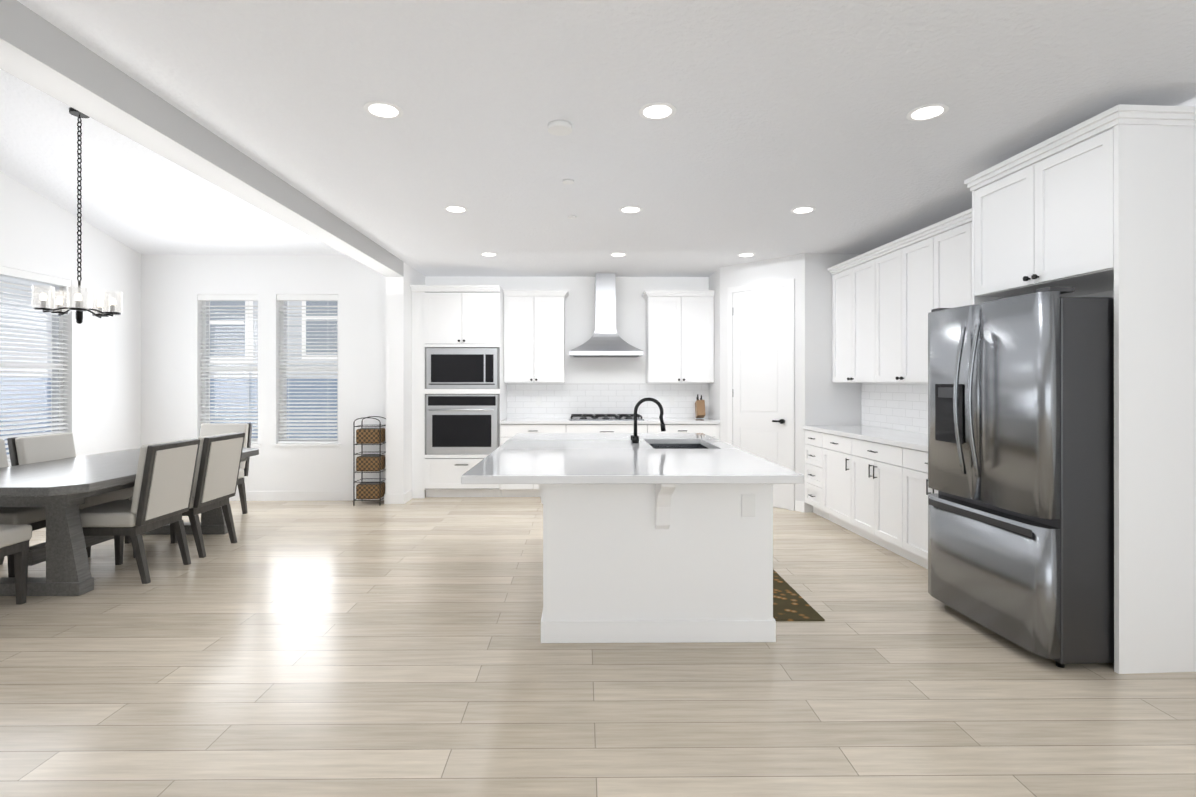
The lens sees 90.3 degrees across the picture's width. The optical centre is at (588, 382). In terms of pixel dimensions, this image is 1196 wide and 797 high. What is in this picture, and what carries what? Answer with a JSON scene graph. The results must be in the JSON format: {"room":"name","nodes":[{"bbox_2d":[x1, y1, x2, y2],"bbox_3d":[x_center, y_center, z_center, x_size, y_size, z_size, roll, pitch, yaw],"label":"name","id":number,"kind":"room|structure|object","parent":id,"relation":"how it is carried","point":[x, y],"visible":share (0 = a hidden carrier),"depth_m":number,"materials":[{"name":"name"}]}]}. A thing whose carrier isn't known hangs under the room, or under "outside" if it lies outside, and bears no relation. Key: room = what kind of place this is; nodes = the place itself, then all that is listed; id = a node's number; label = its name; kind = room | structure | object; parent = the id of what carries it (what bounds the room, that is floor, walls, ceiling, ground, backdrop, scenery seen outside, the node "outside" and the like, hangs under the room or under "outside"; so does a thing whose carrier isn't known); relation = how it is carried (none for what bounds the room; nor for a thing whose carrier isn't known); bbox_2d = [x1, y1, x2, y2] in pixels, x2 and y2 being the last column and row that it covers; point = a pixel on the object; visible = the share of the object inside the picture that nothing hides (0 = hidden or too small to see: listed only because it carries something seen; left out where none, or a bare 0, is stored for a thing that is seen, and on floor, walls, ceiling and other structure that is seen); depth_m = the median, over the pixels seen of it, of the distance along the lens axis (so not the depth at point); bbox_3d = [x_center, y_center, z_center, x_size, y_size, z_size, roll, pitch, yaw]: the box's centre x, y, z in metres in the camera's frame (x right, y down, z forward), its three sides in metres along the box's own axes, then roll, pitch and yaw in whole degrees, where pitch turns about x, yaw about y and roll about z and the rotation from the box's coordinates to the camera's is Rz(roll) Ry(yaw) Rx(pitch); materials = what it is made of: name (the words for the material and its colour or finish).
{"room":"dining room","nodes":[
{"label":"dining room","id":0,"kind":"room"},
{"bbox_2d":[0,171,140,466],"bbox_3d":[-5.273,-0.581,4.202,0.200,3.900,5.400,0,0,-1],"label":"wall","id":1,"kind":"structure","parent":0,"point":[39,235],"depth_m":6.18,"materials":[{"name":"white paint"}]},
{"bbox_2d":[0,277,76,465],"bbox_3d":[-5.255,-0.144,5.556,0.180,1.769,0.890,0,0,-1],"label":"dining room window","id":2,"kind":"structure","parent":1,"relation":"in","point":[59,323],"depth_m":5.92,"materials":[{"name":"white"}]},
{"bbox_2d":[0,266,70,460],"bbox_3d":[-5.230,-0.160,5.556,0.080,1.735,0.822,0,0,-1],"label":"window blind","id":3,"kind":"object","parent":2,"relation":"attached to","point":[29,276],"visible":0.77,"depth_m":5.58,"materials":[{"name":"white plastic"}]},
{"bbox_2d":[0,69,344,254],"bbox_3d":[-3.724,-1.946,4.317,2.900,0.910,5.200,0,0,-1],"label":"ceiling","id":4,"kind":"structure","parent":0,"point":[138,198],"depth_m":5.54,"materials":[{"name":"white paint"}]},
{"bbox_2d":[32,107,122,323],"bbox_3d":[-3.828,-1.241,4.483,0.514,1.600,0.499,0,0,-1],"label":"chandelier","id":5,"kind":"object","parent":4,"relation":"hanging from","point":[79,309],"visible":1,"depth_m":4.46,"materials":[{"name":"black metal"}]},
{"bbox_2d":[0,0,403,276],"bbox_3d":[-2.174,-1.866,4.341,0.200,1.330,4.780,0,0,-1],"label":"header beam","id":6,"kind":"structure","parent":0,"point":[37,51],"depth_m":2.86,"materials":[{"name":"grey paint"}]},
{"bbox_2d":[141,254,385,490],"bbox_3d":[-3.848,-0.578,7.014,3.100,3.900,0.200,0,0,-1],"label":"wall","id":7,"kind":"structure","parent":0,"point":[173,286],"depth_m":6.92,"materials":[{"name":"white paint"}]},
{"bbox_2d":[202,301,259,446],"bbox_3d":[-4.198,-0.142,6.981,0.760,1.769,0.180,0,0,-1],"label":"dining room window","id":8,"kind":"structure","parent":7,"relation":"in","point":[205,334],"depth_m":7.02,"materials":[{"name":"white"}]},
{"bbox_2d":[198,294,257,442],"bbox_3d":[-4.198,-0.159,6.956,0.692,1.735,0.080,0,0,-1],"label":"window blind","id":9,"kind":"object","parent":8,"relation":"attached to","point":[228,297],"visible":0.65,"depth_m":6.95,"materials":[{"name":"white plastic"}]},
{"bbox_2d":[272,301,340,446],"bbox_3d":[-3.278,-0.142,6.989,0.780,1.769,0.180,0,0,-1],"label":"dining room window","id":10,"kind":"structure","parent":7,"relation":"in","point":[283,334],"depth_m":7.01,"materials":[{"name":"white"}]},
{"bbox_2d":[277,294,337,442],"bbox_3d":[-3.278,-0.159,6.964,0.712,1.735,0.080,0,0,-1],"label":"window blind","id":11,"kind":"object","parent":10,"relation":"attached to","point":[298,297],"visible":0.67,"depth_m":6.96,"materials":[{"name":"white plastic"}]},
{"bbox_2d":[229,491,392,501],"bbox_3d":[-3.732,1.317,6.908,2.870,0.110,0.013,0,0,-1],"label":"baseboard","id":12,"kind":"structure","parent":7,"relation":"attached to","point":[250,495],"depth_m":6.90,"materials":[{"name":"white wood"}]},
{"bbox_2d":[386,262,424,493],"bbox_3d":[-2.201,-0.578,7.294,0.200,3.900,1.130,0,0,-1],"label":"stub","id":13,"kind":"object","parent":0,"point":[398,385],"visible":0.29,"depth_m":6.73,"materials":[{"name":"white paint"}]},
{"bbox_2d":[425,276,708,382],"bbox_3d":[0.585,0.003,7.784,5.380,2.740,0.200,0,0,-1],"label":"wall","id":14,"kind":"structure","parent":0,"point":[580,315],"depth_m":7.68,"materials":[{"name":"white paint"}]},
{"bbox_2d":[503,290,568,382],"bbox_3d":[-0.651,-0.568,7.482,0.798,1.140,0.378,0,0,-1],"label":"upper cabinet","id":15,"kind":"object","parent":14,"relation":"attached to","point":[534,336],"visible":0.98,"depth_m":7.35,"materials":[{"name":"white wood"}]},
{"bbox_2d":[569,273,643,356],"bbox_3d":[0.213,-0.844,7.431,0.900,1.043,0.498,0,0,-1],"label":"range hood","id":16,"kind":"object","parent":14,"relation":"attached to","point":[605,340],"visible":1,"depth_m":7.41,"materials":[{"name":"silver metal"}]},
{"bbox_2d":[507,383,708,417],"bbox_3d":[0.250,0.228,7.674,2.604,0.448,0.010,0,0,-1],"label":"backsplash","id":17,"kind":"structure","parent":14,"relation":"attached to","point":[562,400],"depth_m":7.67,"materials":[{"name":"tile"}]},
{"bbox_2d":[536,396,540,404],"bbox_3d":[-0.644,0.233,7.658,0.070,0.120,0.005,0,0,-1],"label":"outlet","id":18,"kind":"object","parent":17,"relation":"attached to","point":[538,398],"depth_m":7.66,"materials":[{"name":"white plastic"}]},
{"bbox_2d":[669,396,674,404],"bbox_3d":[1.076,0.233,7.673,0.070,0.120,0.005,0,0,-1],"label":"outlet","id":19,"kind":"object","parent":17,"relation":"attached to","point":[671,400],"depth_m":7.67,"materials":[{"name":"white plastic"}]},
{"bbox_2d":[642,290,714,382],"bbox_3d":[1.120,-0.568,7.498,0.865,1.140,0.378,0,0,-1],"label":"upper cabinet","id":20,"kind":"object","parent":14,"relation":"attached to","point":[679,336],"visible":1,"depth_m":7.37,"materials":[{"name":"white wood"}]},
{"bbox_2d":[0,490,1195,796],"bbox_3d":[-1.028,1.417,2.538,9.100,0.100,11.200,0,0,-1],"label":"floor","id":21,"kind":"structure","parent":0,"point":[332,650],"depth_m":2.67,"materials":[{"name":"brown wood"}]},
{"bbox_2d":[0,524,31,604],"bbox_3d":[-3.721,0.896,3.408,0.500,0.944,0.632,0,0,-1],"label":"chair","id":22,"kind":"object","parent":21,"relation":"on","point":[15,539],"visible":1,"depth_m":3.66,"materials":[{"name":"grey fabric"}]},
{"bbox_2d":[0,439,45,576],"bbox_3d":[-4.194,0.897,4.260,0.632,0.944,0.500,0,0,-1],"label":"chair","id":23,"kind":"object","parent":21,"relation":"on","point":[34,518],"visible":0.27,"depth_m":4.14,"materials":[{"name":"grey fabric"}]},
{"bbox_2d":[7,432,133,557],"bbox_3d":[-4.200,0.898,4.860,0.632,0.944,0.500,0,0,-1],"label":"chair","id":24,"kind":"object","parent":21,"relation":"on","point":[23,450],"visible":0.27,"depth_m":4.78,"materials":[{"name":"grey fabric"}]},
{"bbox_2d":[0,448,258,595],"bbox_3d":[-3.732,1.000,4.664,1.230,0.740,2.200,0,0,-1],"label":"dining table","id":25,"kind":"object","parent":21,"relation":"on","point":[60,490],"visible":0.6,"depth_m":3.85,"materials":[{"name":"grey wood"}]},
{"bbox_2d":[79,439,199,583],"bbox_3d":[-3.262,0.897,4.268,0.632,0.944,0.500,0,0,-1],"label":"chair","id":26,"kind":"object","parent":21,"relation":"on","point":[164,482],"visible":0.96,"depth_m":4.13,"materials":[{"name":"grey fabric"}]},
{"bbox_2d":[129,432,244,557],"bbox_3d":[-3.268,0.898,4.868,0.632,0.944,0.500,0,0,-1],"label":"chair","id":27,"kind":"object","parent":21,"relation":"on","point":[217,471],"visible":0.75,"depth_m":4.78,"materials":[{"name":"grey fabric"}]},
{"bbox_2d":[200,423,252,513],"bbox_3d":[-3.804,0.899,5.979,0.500,0.944,0.632,0,0,-1],"label":"chair","id":28,"kind":"object","parent":21,"relation":"on","point":[208,429],"visible":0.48,"depth_m":6.18,"materials":[{"name":"grey fabric"}]},
{"bbox_2d":[353,416,385,505],"bbox_3d":[-2.471,0.879,6.745,0.300,0.985,0.252,0,0,-1],"label":"stand","id":29,"kind":"object","parent":21,"relation":"on","point":[370,462],"visible":0.92,"depth_m":6.64,"materials":[{"name":"brown wicker"}]},
{"bbox_2d":[402,489,411,503],"bbox_3d":[-2.091,1.317,6.871,0.013,0.110,0.313,0,0,-1],"label":"baseboard","id":30,"kind":"structure","parent":21,"relation":"on","point":[404,498],"depth_m":6.82,"materials":[{"name":"white wood"}]},
{"bbox_2d":[410,285,506,497],"bbox_3d":[-1.575,0.112,7.318,1.045,2.520,0.689,0,0,-1],"label":"tall cabinet","id":31,"kind":"object","parent":21,"relation":"on","point":[459,399],"visible":0.94,"depth_m":7.04,"materials":[{"name":"white wood"}]},
{"bbox_2d":[500,426,567,496],"bbox_3d":[-0.660,0.932,7.355,0.778,0.880,0.628,0,0,-1],"label":"base cabinet","id":32,"kind":"object","parent":21,"relation":"on","point":[506,432],"depth_m":7.04,"materials":[{"name":"white wood"}]},
{"bbox_2d":[500,418,719,425],"bbox_3d":[0.253,0.472,7.355,2.604,0.040,0.647,0,0,-1],"label":"countertop","id":33,"kind":"structure","parent":32,"relation":"on","point":[507,421],"depth_m":7.06,"materials":[{"name":"white stone"}]},
{"bbox_2d":[695,394,705,417],"bbox_3d":[1.398,0.298,7.452,0.100,0.297,0.191,0,0,-1],"label":"knife block","id":34,"kind":"object","parent":33,"relation":"on","point":[700,408],"visible":1,"depth_m":7.40,"materials":[{"name":"brown wood"}]},
{"bbox_2d":[568,426,651,432],"bbox_3d":[0.214,0.932,7.363,1.086,0.880,0.628,0,0,-1],"label":"base cabinet","id":35,"kind":"object","parent":21,"relation":"on","point":[571,429],"depth_m":7.05,"materials":[{"name":"white wood"}]},
{"bbox_2d":[538,441,775,642],"bbox_3d":[0.246,0.921,3.978,1.464,0.895,2.168,0,0,-1],"label":"kitchen island","id":36,"kind":"object","parent":21,"relation":"on","point":[657,537],"depth_m":3.13,"materials":[{"name":"white wood"}]},
{"bbox_2d":[461,449,803,484],"bbox_3d":[0.202,0.453,3.335,1.600,0.040,1.130,0,0,-1],"label":"island countertop","id":37,"kind":"structure","parent":36,"relation":"on","point":[502,466],"depth_m":3.03,"materials":[{"name":"white stone"}]},
{"bbox_2d":[652,426,719,439],"bbox_3d":[1.127,0.932,7.371,0.856,0.880,0.628,0,0,-1],"label":"base cabinet","id":38,"kind":"object","parent":21,"relation":"on","point":[713,431],"depth_m":7.06,"materials":[{"name":"white wood"}]},
{"bbox_2d":[773,569,824,620],"bbox_3d":[1.168,1.365,4.433,0.355,0.008,2.050,0,0,-1],"label":"rug","id":39,"kind":"object","parent":21,"relation":"on","point":[790,603],"visible":0.21,"depth_m":3.62,"materials":[{"name":"brown fabric"}]},
{"bbox_2d":[805,429,818,514],"bbox_3d":[2.662,0.931,6.059,0.754,0.880,0.509,0,0,-1],"label":"base cabinet","id":40,"kind":"object","parent":21,"relation":"on","point":[811,439],"depth_m":6.11,"materials":[{"name":"white wood"}]},
{"bbox_2d":[819,433,838,524],"bbox_3d":[2.666,0.931,5.553,0.754,0.880,0.618,0,0,-1],"label":"base cabinet","id":41,"kind":"object","parent":21,"relation":"on","point":[828,445],"depth_m":5.75,"materials":[{"name":"white wood"}]},
{"bbox_2d":[839,437,858,534],"bbox_3d":[2.670,0.930,5.108,0.754,0.880,0.506,0,0,-1],"label":"base cabinet","id":42,"kind":"object","parent":21,"relation":"on","point":[848,450],"depth_m":5.35,"materials":[{"name":"white wood"}]},
{"bbox_2d":[859,441,937,568],"bbox_3d":[2.677,0.929,4.372,0.754,0.880,1.198,0,0,-1],"label":"base cabinet","id":43,"kind":"object","parent":21,"relation":"on","point":[870,483],"depth_m":4.64,"materials":[{"name":"white wood"}]},
{"bbox_2d":[803,425,927,456],"bbox_3d":[2.661,0.470,5.043,0.774,0.040,2.542,0,0,-1],"label":"countertop","id":44,"kind":"structure","parent":43,"relation":"on","point":[914,442],"depth_m":5.15,"materials":[{"name":"white stone"}]},
{"bbox_2d":[928,286,1113,667],"bbox_3d":[2.543,0.456,3.289,1.019,1.825,0.948,0,0,-1],"label":"fridge","id":45,"kind":"object","parent":21,"relation":"on","point":[1021,467],"visible":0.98,"depth_m":2.90,"materials":[{"name":"silver metal"}]},
{"bbox_2d":[964,104,1195,673],"bbox_3d":[2.751,0.043,3.272,0.729,2.650,1.063,0,0,-1],"label":"surround","id":46,"kind":"object","parent":21,"relation":"on","point":[1104,201],"visible":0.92,"depth_m":2.81,"materials":[{"name":"white wood"}]},
{"bbox_2d":[17,0,1195,276],"bbox_3d":[0.633,-1.423,2.521,5.380,0.100,10.730,0,0,-1],"label":"ceiling","id":47,"kind":"structure","parent":0,"point":[783,108],"depth_m":2.91,"materials":[{"name":"white paint"}]},
{"bbox_2d":[363,101,402,118],"bbox_3d":[-1.032,-1.369,2.990,0.190,0.006,0.190,0,0,-1],"label":"recessed light","id":48,"kind":"object","parent":47,"relation":"in","point":[382,109],"visible":1,"depth_m":2.98,"materials":[{"name":"white plastic"}]},
{"bbox_2d":[444,205,467,212],"bbox_3d":[-1.047,-1.367,4.691,0.190,0.006,0.190,0,0,-1],"label":"recessed light","id":49,"kind":"object","parent":47,"relation":"in","point":[456,209],"visible":1,"depth_m":4.69,"materials":[{"name":"white plastic"}]},
{"bbox_2d":[480,252,497,256],"bbox_3d":[-1.062,-1.365,6.340,0.190,0.006,0.190,0,0,-1],"label":"recessed light","id":50,"kind":"object","parent":47,"relation":"in","point":[490,254],"visible":1,"depth_m":6.33,"materials":[{"name":"white plastic"}]},
{"bbox_2d":[548,120,571,135],"bbox_3d":[-0.153,-1.357,3.169,0.128,0.030,0.128,0,0,45],"label":"ceiling detector","id":51,"kind":"object","parent":47,"relation":"attached to","point":[560,127],"depth_m":3.14,"materials":[{"name":"white plastic"}]},
{"bbox_2d":[563,179,573,184],"bbox_3d":[-0.137,-1.365,4.039,0.079,0.012,0.079,0,0,-12],"label":"ceiling detector","id":52,"kind":"object","parent":47,"relation":"attached to","point":[566,181],"depth_m":4.02,"materials":[{"name":"white plastic"}]},
{"bbox_2d":[609,253,626,256],"bbox_3d":[0.318,-1.365,6.353,0.190,0.006,0.190,0,0,-1],"label":"recessed light","id":53,"kind":"object","parent":47,"relation":"in","point":[618,254],"visible":1,"depth_m":6.33,"materials":[{"name":"white plastic"}]},
{"bbox_2d":[619,206,642,212],"bbox_3d":[0.333,-1.367,4.703,0.190,0.006,0.190,0,0,-1],"label":"recessed light","id":54,"kind":"object","parent":47,"relation":"in","point":[631,209],"visible":1,"depth_m":4.69,"materials":[{"name":"white plastic"}]},
{"bbox_2d":[639,102,675,119],"bbox_3d":[0.348,-1.369,3.003,0.190,0.006,0.190,0,0,-1],"label":"recessed light","id":55,"kind":"object","parent":47,"relation":"in","point":[657,111],"visible":1,"depth_m":3.00,"materials":[{"name":"white plastic"}]},
{"bbox_2d":[737,253,754,256],"bbox_3d":[1.688,-1.365,6.365,0.190,0.006,0.190,0,0,-1],"label":"recessed light","id":56,"kind":"object","parent":47,"relation":"in","point":[746,254],"visible":1,"depth_m":6.33,"materials":[{"name":"white plastic"}]},
{"bbox_2d":[791,206,815,213],"bbox_3d":[1.703,-1.367,4.715,0.190,0.006,0.190,0,0,-1],"label":"recessed light","id":57,"kind":"object","parent":47,"relation":"in","point":[804,209],"visible":1,"depth_m":4.71,"materials":[{"name":"white plastic"}]},
{"bbox_2d":[906,103,948,120],"bbox_3d":[1.718,-1.369,3.015,0.190,0.006,0.190,0,0,-1],"label":"recessed light","id":58,"kind":"object","parent":47,"relation":"in","point":[927,112],"visible":1,"depth_m":3.01,"materials":[{"name":"white plastic"}]},
{"bbox_2d":[709,253,860,511],"bbox_3d":[2.322,0.002,6.993,1.520,2.740,1.414,0,0,-1],"label":"wall","id":59,"kind":"structure","parent":0,"point":[821,398],"depth_m":6.31,"materials":[{"name":"white paint"}]},
{"bbox_2d":[728,279,794,510],"bbox_3d":[1.918,0.129,6.668,0.574,2.485,0.623,0,0,-1],"label":"pantry door","id":60,"kind":"structure","parent":59,"relation":"in","point":[761,372],"depth_m":6.62,"materials":[{"name":"white paint"}]},
{"bbox_2d":[861,383,927,433],"bbox_3d":[2.979,0.225,5.062,0.137,0.448,2.509,0,0,-1],"label":"backsplash","id":61,"kind":"structure","parent":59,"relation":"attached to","point":[900,406],"depth_m":5.67,"materials":[{"name":"tile"}]},
{"bbox_2d":[1075,290,1113,296],"bbox_3d":[3.223,-0.003,2.443,0.200,2.740,10.530,0,0,-1],"label":"wall","id":62,"kind":"structure","parent":0,"point":[1106,294],"depth_m":3.61,"materials":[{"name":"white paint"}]},
{"bbox_2d":[829,256,863,382],"bbox_3d":[2.813,-0.580,5.859,0.454,1.162,0.913,0,0,-1],"label":"upper cabinet","id":63,"kind":"object","parent":62,"relation":"attached to","point":[848,281],"depth_m":5.97,"materials":[{"name":"white wood"}]},
{"bbox_2d":[864,236,915,382],"bbox_3d":[2.820,-0.581,5.042,0.454,1.162,0.955,0,0,-1],"label":"upper cabinet","id":64,"kind":"object","parent":62,"relation":"attached to","point":[887,298],"depth_m":5.21,"materials":[{"name":"white wood"}]},
{"bbox_2d":[916,208,971,382],"bbox_3d":[2.827,-0.582,4.236,0.454,1.162,0.888,0,0,-1],"label":"upper cabinet","id":65,"kind":"object","parent":62,"relation":"attached to","point":[943,250],"depth_m":4.54,"materials":[{"name":"white wood"}]},
{"label":"outside","id":66,"kind":"structure","parent":0,"visible":0},
{"bbox_2d":[0,275,336,453],"bbox_3d":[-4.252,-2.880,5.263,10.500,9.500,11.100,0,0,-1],"label":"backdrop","id":67,"kind":"structure","parent":66,"point":[212,303],"depth_m":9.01,"materials":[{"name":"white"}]}
]}

